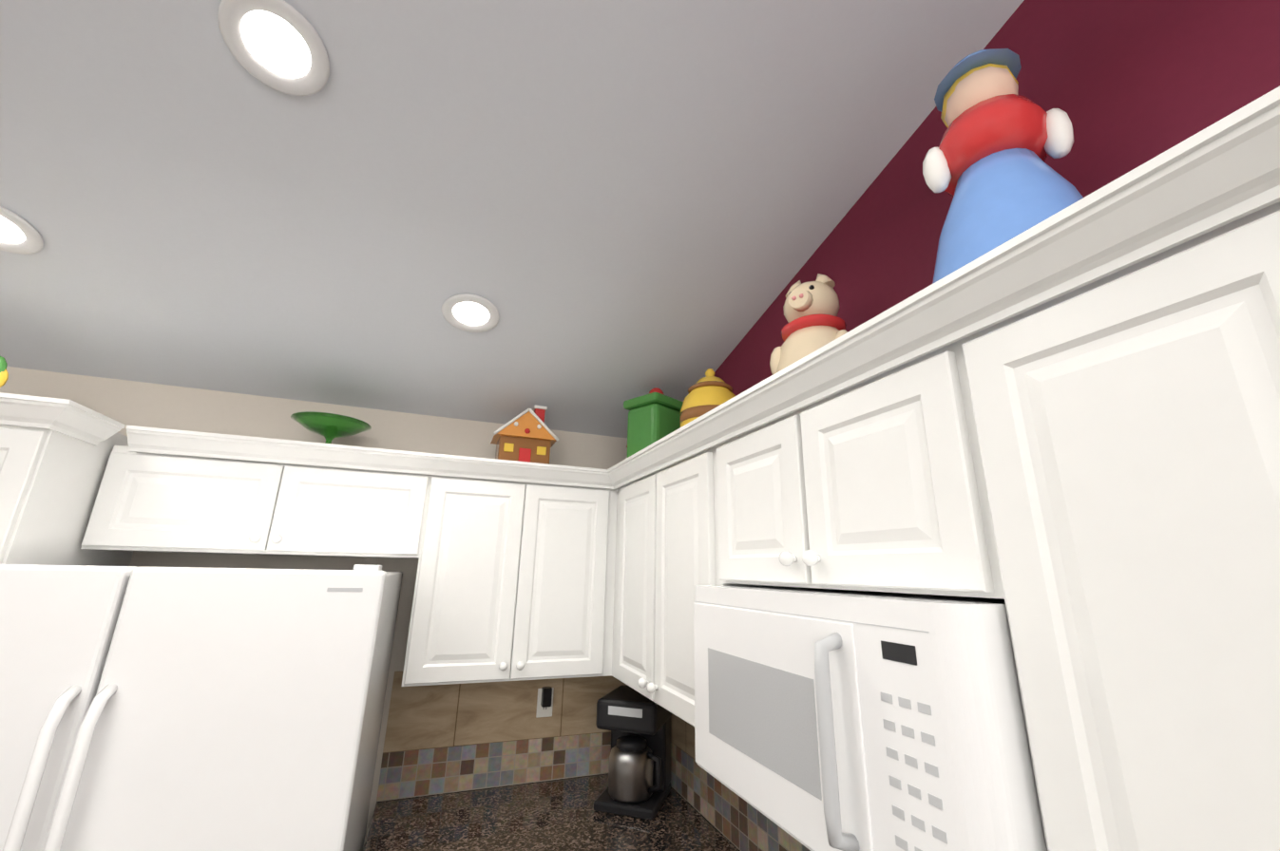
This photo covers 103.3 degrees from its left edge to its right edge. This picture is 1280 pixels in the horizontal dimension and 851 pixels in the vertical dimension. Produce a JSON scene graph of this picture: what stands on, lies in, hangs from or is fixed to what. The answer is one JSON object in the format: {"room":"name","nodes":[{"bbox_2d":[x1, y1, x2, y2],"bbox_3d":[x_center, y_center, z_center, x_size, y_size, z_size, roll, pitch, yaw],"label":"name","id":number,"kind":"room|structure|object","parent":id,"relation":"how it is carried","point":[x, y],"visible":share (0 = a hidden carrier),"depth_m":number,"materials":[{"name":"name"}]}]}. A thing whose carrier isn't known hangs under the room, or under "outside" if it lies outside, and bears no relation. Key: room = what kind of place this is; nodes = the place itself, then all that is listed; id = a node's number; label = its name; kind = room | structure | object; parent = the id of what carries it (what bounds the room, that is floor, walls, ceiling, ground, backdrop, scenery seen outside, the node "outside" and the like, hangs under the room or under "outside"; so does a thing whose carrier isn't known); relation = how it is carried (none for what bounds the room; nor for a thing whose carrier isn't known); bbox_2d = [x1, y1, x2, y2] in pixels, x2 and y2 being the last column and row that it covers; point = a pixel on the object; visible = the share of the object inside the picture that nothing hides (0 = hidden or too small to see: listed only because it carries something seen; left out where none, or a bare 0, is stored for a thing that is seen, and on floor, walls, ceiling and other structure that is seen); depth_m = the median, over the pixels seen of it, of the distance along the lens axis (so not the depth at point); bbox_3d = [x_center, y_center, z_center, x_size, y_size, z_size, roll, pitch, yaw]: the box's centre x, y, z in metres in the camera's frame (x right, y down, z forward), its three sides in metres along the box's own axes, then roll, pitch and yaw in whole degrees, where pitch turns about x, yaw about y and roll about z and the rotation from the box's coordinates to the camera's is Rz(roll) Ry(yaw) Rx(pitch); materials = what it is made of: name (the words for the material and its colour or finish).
{"room":"kitchen","nodes":[
{"label":"kitchen","id":0,"kind":"room"},
{"bbox_2d":[0,366,627,850],"bbox_3d":[-2.823,0.083,1.728,6.500,4.300,0.160,7,-17,-20],"label":"wall","id":1,"kind":"structure","parent":0,"point":[128,403],"depth_m":2.13,"materials":[{"name":"beige paint"}]},
{"bbox_2d":[80,425,293,554],"bbox_3d":[-1.595,0.271,1.883,0.496,0.394,0.346,7,-17,-20],"label":"upper cabinet","id":2,"kind":"object","parent":1,"relation":"attached to","point":[168,490],"depth_m":1.72,"materials":[{"name":"white paint"}]},
{"bbox_2d":[267,440,438,561],"bbox_3d":[-1.133,0.329,2.053,0.496,0.394,0.346,7,-17,-20],"label":"upper cabinet","id":3,"kind":"object","parent":1,"relation":"attached to","point":[336,500],"depth_m":1.89,"materials":[{"name":"white paint"}]},
{"bbox_2d":[401,454,533,687],"bbox_3d":[-0.729,0.597,2.141,0.380,0.844,0.346,7,-17,-20],"label":"upper cabinet","id":4,"kind":"object","parent":1,"relation":"attached to","point":[467,604],"depth_m":1.98,"materials":[{"name":"white paint"}]},
{"bbox_2d":[490,405,559,464],"bbox_3d":[-0.524,0.048,2.287,0.284,0.296,0.215,7,-17,-20],"label":"gingerbread house","id":5,"kind":"structure","parent":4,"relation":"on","point":[527,435],"depth_m":2.21,"materials":[{"name":"brown ceramic"}]},
{"bbox_2d":[376,670,627,802],"bbox_3d":[-0.490,1.308,2.227,1.140,0.461,0.013,7,-17,-20],"label":"tile backsplash","id":6,"kind":"structure","parent":1,"relation":"attached to","point":[443,739],"depth_m":2.16,"materials":[{"name":"tile"}]},
{"bbox_2d":[535,687,554,718],"bbox_3d":[-0.417,1.230,2.245,0.070,0.123,0.046,7,-17,-20],"label":"electrical outlet","id":7,"kind":"object","parent":6,"relation":"attached to","point":[544,703],"visible":1,"depth_m":2.25,"materials":[{"name":"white plastic"}]},
{"bbox_2d":[514,462,612,681],"bbox_3d":[-0.358,0.644,2.277,0.416,0.844,0.346,7,-17,-20],"label":"upper cabinet","id":8,"kind":"object","parent":1,"relation":"attached to","point":[563,620],"depth_m":2.11,"materials":[{"name":"white paint"}]},
{"bbox_2d":[623,387,683,458],"bbox_3d":[0.052,0.021,2.290,0.282,0.372,0.370,7,-17,-20],"label":"cookie jar","id":9,"kind":"object","parent":8,"relation":"on","point":[654,415],"visible":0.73,"depth_m":2.17,"materials":[{"name":"green ceramic"}]},
{"bbox_2d":[290,411,371,443],"bbox_3d":[-1.272,0.052,2.071,0.290,0.139,0.290,7,-17,-20],"label":"bowl","id":10,"kind":"object","parent":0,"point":[330,428],"visible":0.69,"depth_m":2.02,"materials":[{"name":"green ceramic"}]},
{"bbox_2d":[0,0,1023,438],"bbox_3d":[-1.708,-1.803,-0.660,6.500,1.732,6.200,7,-17,-20],"label":"ceiling","id":11,"kind":"structure","parent":0,"point":[606,207],"depth_m":1.39,"materials":[{"name":"white paint"}]},
{"bbox_2d":[0,205,43,254],"bbox_3d":[-1.789,-0.552,1.395,0.200,0.058,0.194,7,-17,-20],"label":"recessed light","id":12,"kind":"object","parent":11,"relation":"in","point":[20,235],"visible":1,"depth_m":1.43,"materials":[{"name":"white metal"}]},
{"bbox_2d":[217,0,329,95],"bbox_3d":[-0.779,-0.813,1.084,0.200,0.058,0.194,7,-17,-20],"label":"recessed light","id":13,"kind":"object","parent":11,"relation":"in","point":[277,45],"visible":1,"depth_m":1.08,"materials":[{"name":"white metal"}]},
{"bbox_2d":[441,293,499,332],"bbox_3d":[-0.610,-0.403,1.828,0.200,0.058,0.194,7,-17,-20],"label":"recessed light","id":14,"kind":"object","parent":11,"relation":"in","point":[469,313],"visible":1,"depth_m":1.82,"materials":[{"name":"white metal"}]},
{"bbox_2d":[714,0,1279,396],"bbox_3d":[1.221,-0.300,0.105,0.160,4.300,5.850,7,-17,-20],"label":"wall","id":15,"kind":"structure","parent":0,"point":[1126,85],"depth_m":0.98,"materials":[{"name":"red paint"}]},
{"bbox_2d":[609,451,650,697],"bbox_3d":[0.141,0.574,1.997,0.346,0.844,0.392,7,-17,-20],"label":"upper cabinet","id":16,"kind":"object","parent":15,"relation":"attached to","point":[632,537],"depth_m":1.96,"materials":[{"name":"white paint"}]},
{"bbox_2d":[679,368,735,427],"bbox_3d":[0.265,-0.061,1.897,0.235,0.322,0.235,7,-17,-20],"label":"cookie jar","id":17,"kind":"object","parent":16,"relation":"on","point":[709,392],"visible":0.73,"depth_m":1.82,"materials":[{"name":"ceramic"}]},
{"bbox_2d":[647,417,715,726],"bbox_3d":[0.290,0.470,1.626,0.346,0.844,0.434,7,-17,-20],"label":"upper cabinet","id":18,"kind":"object","parent":15,"relation":"attached to","point":[681,558],"depth_m":1.59,"materials":[{"name":"white paint"}]},
{"bbox_2d":[670,714,810,850],"bbox_3d":[0.868,0.818,0.424,0.014,0.461,4.478,7,-17,-20],"label":"tile backsplash","id":19,"kind":"structure","parent":15,"relation":"attached to","point":[747,829],"depth_m":1.81,"materials":[{"name":"tile"}]},
{"bbox_2d":[711,375,799,587],"bbox_3d":[0.440,0.180,1.316,0.346,0.452,0.377,7,-17,-20],"label":"upper cabinet","id":20,"kind":"object","parent":15,"relation":"attached to","point":[754,521],"depth_m":1.24,"materials":[{"name":"white paint"}]},
{"bbox_2d":[769,273,847,375],"bbox_3d":[0.479,-0.240,1.377,0.209,0.387,0.228,7,-17,-20],"label":"pig figurine","id":21,"kind":"object","parent":20,"relation":"on","point":[811,313],"visible":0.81,"depth_m":1.34,"materials":[{"name":"beige ceramic"}]},
{"bbox_2d":[783,287,996,598],"bbox_3d":[0.577,0.086,0.977,0.346,0.452,0.379,7,-17,-20],"label":"upper cabinet","id":22,"kind":"object","parent":15,"relation":"attached to","point":[886,497],"depth_m":0.87,"materials":[{"name":"white paint"}]},
{"bbox_2d":[693,585,1047,850],"bbox_3d":[0.437,0.546,1.002,0.454,0.410,0.752,7,-17,-20],"label":"microwave","id":23,"kind":"object","parent":22,"relation":"attached to","point":[836,720],"visible":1,"depth_m":0.76,"materials":[{"name":"white plastic"}]},
{"bbox_2d":[922,48,1083,284],"bbox_3d":[0.665,-0.458,0.944,0.273,0.573,0.271,7,-17,-20],"label":"figurine","id":24,"kind":"object","parent":22,"relation":"on","point":[993,174],"visible":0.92,"depth_m":0.89,"materials":[{"name":"ceramic"}]},
{"bbox_2d":[947,101,1279,850],"bbox_3d":[0.710,0.179,0.581,0.346,0.844,0.381,7,-17,-20],"label":"upper cabinet","id":25,"kind":"object","parent":15,"relation":"attached to","point":[1059,431],"depth_m":0.55,"materials":[{"name":"white paint"}]},
{"bbox_3d":[-1.776,1.420,-1.587,6.500,0.060,6.200,7,-17,-20],"label":"floor","id":26,"kind":"structure","parent":0,"visible":0},
{"bbox_2d":[0,392,133,566],"bbox_3d":[-2.082,1.044,1.283,0.742,2.236,0.684,7,-17,-20],"label":"pantry cabinet","id":27,"kind":"object","parent":26,"relation":"on","point":[54,454],"visible":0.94,"depth_m":1.45,"materials":[{"name":"white paint"}]},
{"bbox_2d":[0,356,8,387],"bbox_3d":[-2.031,-0.157,1.512,0.190,0.202,0.110,7,-17,-20],"label":"rooster figurine","id":28,"kind":"object","parent":27,"relation":"on","point":[4,375],"visible":1,"depth_m":1.55,"materials":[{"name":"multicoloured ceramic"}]},
{"bbox_2d":[0,564,402,850],"bbox_3d":[-1.262,1.291,1.311,0.904,1.810,0.951,7,-17,-20],"label":"refrigerator","id":29,"kind":"object","parent":26,"relation":"on","point":[170,709],"visible":1,"depth_m":1.14,"materials":[{"name":"white metal"}]},
{"bbox_3d":[-0.630,1.392,-0.060,2.965,0.883,3.940,7,-17,-20],"label":"base cabinet","id":30,"kind":"object","parent":26,"relation":"on","visible":0},
{"bbox_2d":[363,787,515,850],"bbox_3d":[-0.713,1.431,1.757,0.432,0.040,0.632,7,-17,-20],"label":"countertop","id":31,"kind":"structure","parent":30,"relation":"on","point":[474,820],"depth_m":1.81,"materials":[{"name":"brown stone"}]},
{"bbox_2d":[496,773,739,850],"bbox_3d":[-0.057,1.422,1.679,0.735,0.040,1.249,7,-17,-20],"label":"countertop","id":32,"kind":"structure","parent":30,"relation":"on","point":[559,815],"depth_m":1.83,"materials":[{"name":"brown stone"}]},
{"bbox_2d":[593,686,672,820],"bbox_3d":[-0.012,1.314,2.073,0.265,0.385,0.297,-4,-17,16],"label":"coffee maker","id":33,"kind":"object","parent":32,"relation":"on","point":[637,724],"visible":0.96,"depth_m":1.97,"materials":[{"name":"black plastic"}]}
]}

